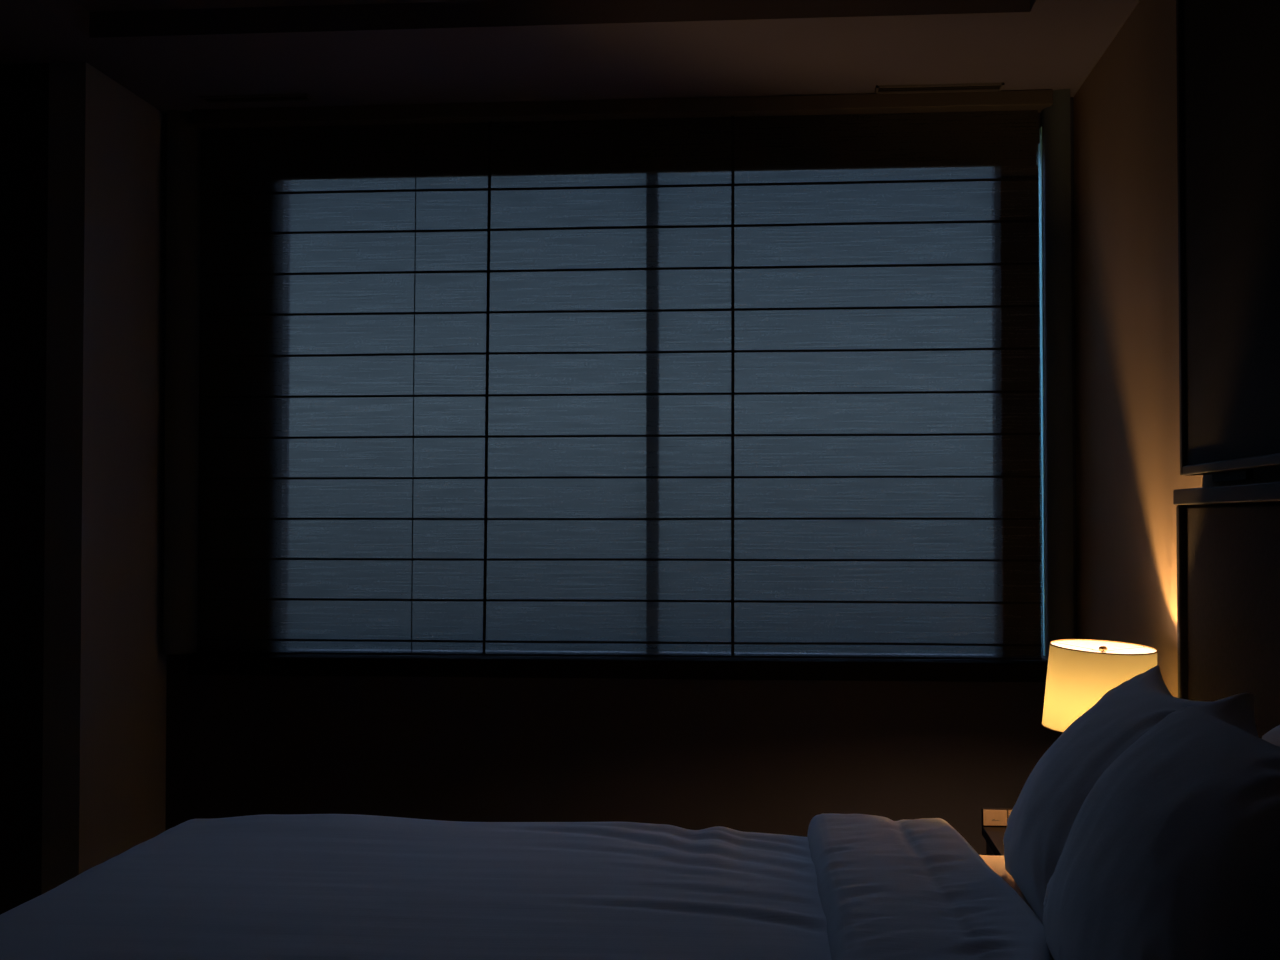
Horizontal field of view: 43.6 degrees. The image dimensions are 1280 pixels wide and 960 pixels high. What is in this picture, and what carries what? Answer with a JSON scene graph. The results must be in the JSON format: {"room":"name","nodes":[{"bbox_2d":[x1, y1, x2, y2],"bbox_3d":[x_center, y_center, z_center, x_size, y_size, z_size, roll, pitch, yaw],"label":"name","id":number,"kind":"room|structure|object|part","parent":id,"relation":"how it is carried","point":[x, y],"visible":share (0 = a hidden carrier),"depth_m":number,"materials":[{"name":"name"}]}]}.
{"room":"bedroom","nodes":[
{"label":"bedroom","id":0,"kind":"room"},
{"bbox_2d":[0,63,48,914],"bbox_3d":[-2.038,0.027,4.263,0.987,2.539,0.100,0,-1,5],"label":"wall","id":1,"kind":"structure","parent":0,"point":[24,88],"depth_m":4.18,"materials":[{"name":"paint"}]},
{"bbox_2d":[41,62,166,894],"bbox_3d":[-1.475,0.032,4.456,0.100,2.539,0.584,0,-1,5],"label":"wall","id":2,"kind":"structure","parent":0,"point":[105,664],"depth_m":4.28,"materials":[{"name":"paint"}]},
{"bbox_2d":[0,0,1139,114],"bbox_3d":[-0.869,-1.250,1.966,3.926,0.200,5.700,0,-1,5],"label":"ceiling","id":3,"kind":"structure","parent":0,"point":[169,54],"depth_m":4.02,"materials":[{"name":"paint"}]},
{"bbox_2d":[875,82,1004,93],"bbox_3d":[0.829,-1.085,4.434,0.348,0.006,0.068,0,-1,5],"label":"ceiling vent","id":4,"kind":"object","parent":3,"relation":"in","point":[961,87],"visible":1,"depth_m":4.43,"materials":[{"name":"paint"}]},
{"bbox_2d":[165,97,1076,854],"bbox_3d":[-0.086,0.036,4.619,2.839,2.539,0.215,0,-1,5],"label":"wall","id":5,"kind":"structure","parent":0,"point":[759,756],"depth_m":4.59,"materials":[{"name":"paint"}]},
{"bbox_2d":[163,89,1073,659],"bbox_3d":[-0.086,-0.289,4.627,2.589,1.589,0.165,0,-1,5],"label":"window","id":6,"kind":"structure","parent":5,"relation":"attached to","point":[203,197],"depth_m":4.65,"materials":[{"name":"metal"}]},
{"bbox_2d":[192,89,1052,659],"bbox_3d":[-0.075,-0.289,4.586,2.465,1.590,0.095,0,-1,5],"label":"window blind","id":7,"kind":"object","parent":5,"relation":"attached to","point":[749,376],"visible":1,"depth_m":4.59,"materials":[{"name":"fabric"}]},
{"bbox_3d":[-0.656,-0.270,4.643,0.011,1.548,0.002,0,-1,5],"label":"cord","id":8,"kind":"part","parent":7,"relation":"part of","materials":[{"name":"black fabric"}]},
{"bbox_3d":[-0.442,-0.271,4.624,0.024,1.548,0.002,0,-1,5],"label":"cord","id":9,"kind":"part","parent":7,"relation":"part of","materials":[{"name":"black fabric"}]},
{"bbox_3d":[-0.077,0.346,4.581,2.408,0.007,0.007,0,-1,5],"label":"rod","id":10,"kind":"part","parent":7,"relation":"part of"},
{"bbox_3d":[-0.077,0.228,4.584,2.408,0.008,0.007,0,-1,5],"label":"rod","id":11,"kind":"part","parent":7,"relation":"part of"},
{"bbox_3d":[-0.077,-0.126,4.593,2.408,0.008,0.007,0,-1,5],"label":"rod","id":12,"kind":"part","parent":7,"relation":"part of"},
{"bbox_3d":[-0.077,-0.246,4.596,2.408,0.007,0.007,0,-1,5],"label":"rod","id":13,"kind":"part","parent":7,"relation":"part of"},
{"bbox_3d":[-0.077,-0.606,4.605,2.408,0.007,0.007,0,-1,5],"label":"rod","id":14,"kind":"part","parent":7,"relation":"part of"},
{"bbox_3d":[-0.075,-1.062,4.605,2.465,0.042,0.095,0,-1,5],"label":"head rail","id":15,"kind":"part","parent":7,"relation":"part of","materials":[{"name":"paint"}]},
{"bbox_3d":[-0.077,0.464,4.578,2.408,0.008,0.007,0,-1,5],"label":"rod","id":16,"kind":"part","parent":7,"relation":"part of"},
{"bbox_3d":[-0.077,0.111,4.587,2.408,0.008,0.007,0,-1,5],"label":"rod","id":17,"kind":"part","parent":7,"relation":"part of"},
{"bbox_3d":[-0.077,-0.007,4.590,2.408,0.008,0.007,0,-1,5],"label":"rod","id":18,"kind":"part","parent":7,"relation":"part of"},
{"bbox_3d":[-0.077,-0.366,4.599,2.408,0.008,0.007,0,-1,5],"label":"rod","id":19,"kind":"part","parent":7,"relation":"part of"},
{"bbox_3d":[-0.077,-0.486,4.602,2.408,0.008,0.007,0,-1,5],"label":"rod","id":20,"kind":"part","parent":7,"relation":"part of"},
{"bbox_3d":[-0.077,-0.726,4.608,2.408,0.008,0.007,0,-1,5],"label":"rod","id":21,"kind":"part","parent":7,"relation":"part of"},
{"bbox_3d":[-0.077,-0.844,4.611,2.408,0.008,0.007,0,-1,5],"label":"rod","id":22,"kind":"part","parent":7,"relation":"part of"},
{"bbox_3d":[0.265,-0.272,4.561,0.012,1.548,0.002,0,-1,5],"label":"cord","id":23,"kind":"part","parent":7,"relation":"part of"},
{"bbox_2d":[1074,0,1279,697],"bbox_3d":[1.036,-0.035,1.767,0.100,2.539,5.500,0,-1,5],"label":"wall","id":24,"kind":"structure","parent":0,"point":[1126,177],"depth_m":3.81,"materials":[{"name":"paint"}]},
{"bbox_2d":[1173,482,1279,738],"bbox_3d":[0.977,0.605,1.981,0.052,1.230,2.349,0,-1,5],"label":"headboard","id":25,"kind":"object","parent":24,"relation":"attached to","point":[1228,552],"visible":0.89,"depth_m":2.82,"materials":[{"name":"brown wood"}]},
{"bbox_2d":[1176,0,1279,481],"bbox_3d":[0.979,-0.584,1.991,0.051,1.123,2.310,0,-1,5],"label":"wall panel","id":26,"kind":"object","parent":24,"relation":"attached to","point":[1228,51],"visible":1,"depth_m":2.81,"materials":[{"name":"brown wood"}]},
{"bbox_3d":[-0.869,1.288,1.903,3.926,0.100,5.700,0,-1,5],"label":"floor","id":27,"kind":"structure","parent":0,"visible":0},
{"bbox_2d":[982,808,1012,855],"bbox_3d":[0.936,1.008,3.399,0.384,0.534,0.461,0,-1,5],"label":"bedside table","id":28,"kind":"object","parent":27,"relation":"on","point":[994,820],"visible":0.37,"depth_m":3.62,"materials":[{"name":"brown wood"}]},
{"bbox_3d":[0.771,0.894,3.408,0.018,0.177,0.387,0,-1,5],"label":"drawer","id":29,"kind":"part","parent":28,"relation":"part of","materials":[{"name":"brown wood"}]},
{"bbox_2d":[983,810,1006,825],"bbox_3d":[0.805,0.766,3.628,0.053,0.035,0.004,0,-1,5],"label":"switch plate","id":30,"kind":"object","parent":28,"relation":"attached to","point":[990,817],"depth_m":3.63,"materials":[{"name":"white plastic"}]},
{"bbox_2d":[1041,639,1157,732],"bbox_3d":[0.967,0.561,3.369,0.235,0.438,0.237,0,-1,5],"label":"table lamp","id":31,"kind":"object","parent":28,"relation":"on","point":[1080,672],"visible":0.44,"depth_m":3.29,"materials":[{"name":"yellow fabric"}]},
{"bbox_2d":[980,855,1034,912],"bbox_3d":[-0.008,0.966,2.192,1.953,0.558,1.812,0,-1,5],"label":"bed","id":32,"kind":"object","parent":27,"relation":"on","point":[996,863],"visible":0.02,"depth_m":2.91,"materials":[{"name":"fabric"}]},
{"bbox_2d":[0,813,1053,959],"bbox_3d":[-0.233,0.811,2.213,1.624,0.399,1.899,0,-1,5],"label":"duvet","id":33,"kind":"object","parent":32,"relation":"on","point":[265,886],"visible":1,"depth_m":2.49,"materials":[{"name":"white fabric"}]},
{"bbox_2d":[1003,665,1208,926],"bbox_3d":[0.754,0.510,2.589,0.302,0.371,0.575,0,-1,5],"label":"pillow","id":34,"kind":"object","parent":32,"relation":"on","point":[1040,822],"visible":0.57,"depth_m":2.50,"materials":[{"name":"fabric"}]},
{"bbox_2d":[1043,693,1279,959],"bbox_3d":[0.682,0.486,1.948,0.332,0.383,0.705,0,-1,5],"label":"pillow","id":35,"kind":"object","parent":32,"relation":"on","point":[1173,852],"visible":0.99,"depth_m":1.77,"materials":[{"name":"fabric"}]},
{"bbox_2d":[1262,725,1279,746],"bbox_3d":[0.862,0.492,2.028,0.106,0.376,0.716,0,-1,5],"label":"pillow","id":36,"kind":"object","parent":32,"relation":"on","point":[1273,736],"visible":0.07,"depth_m":2.30,"materials":[{"name":"fabric"}]}
]}

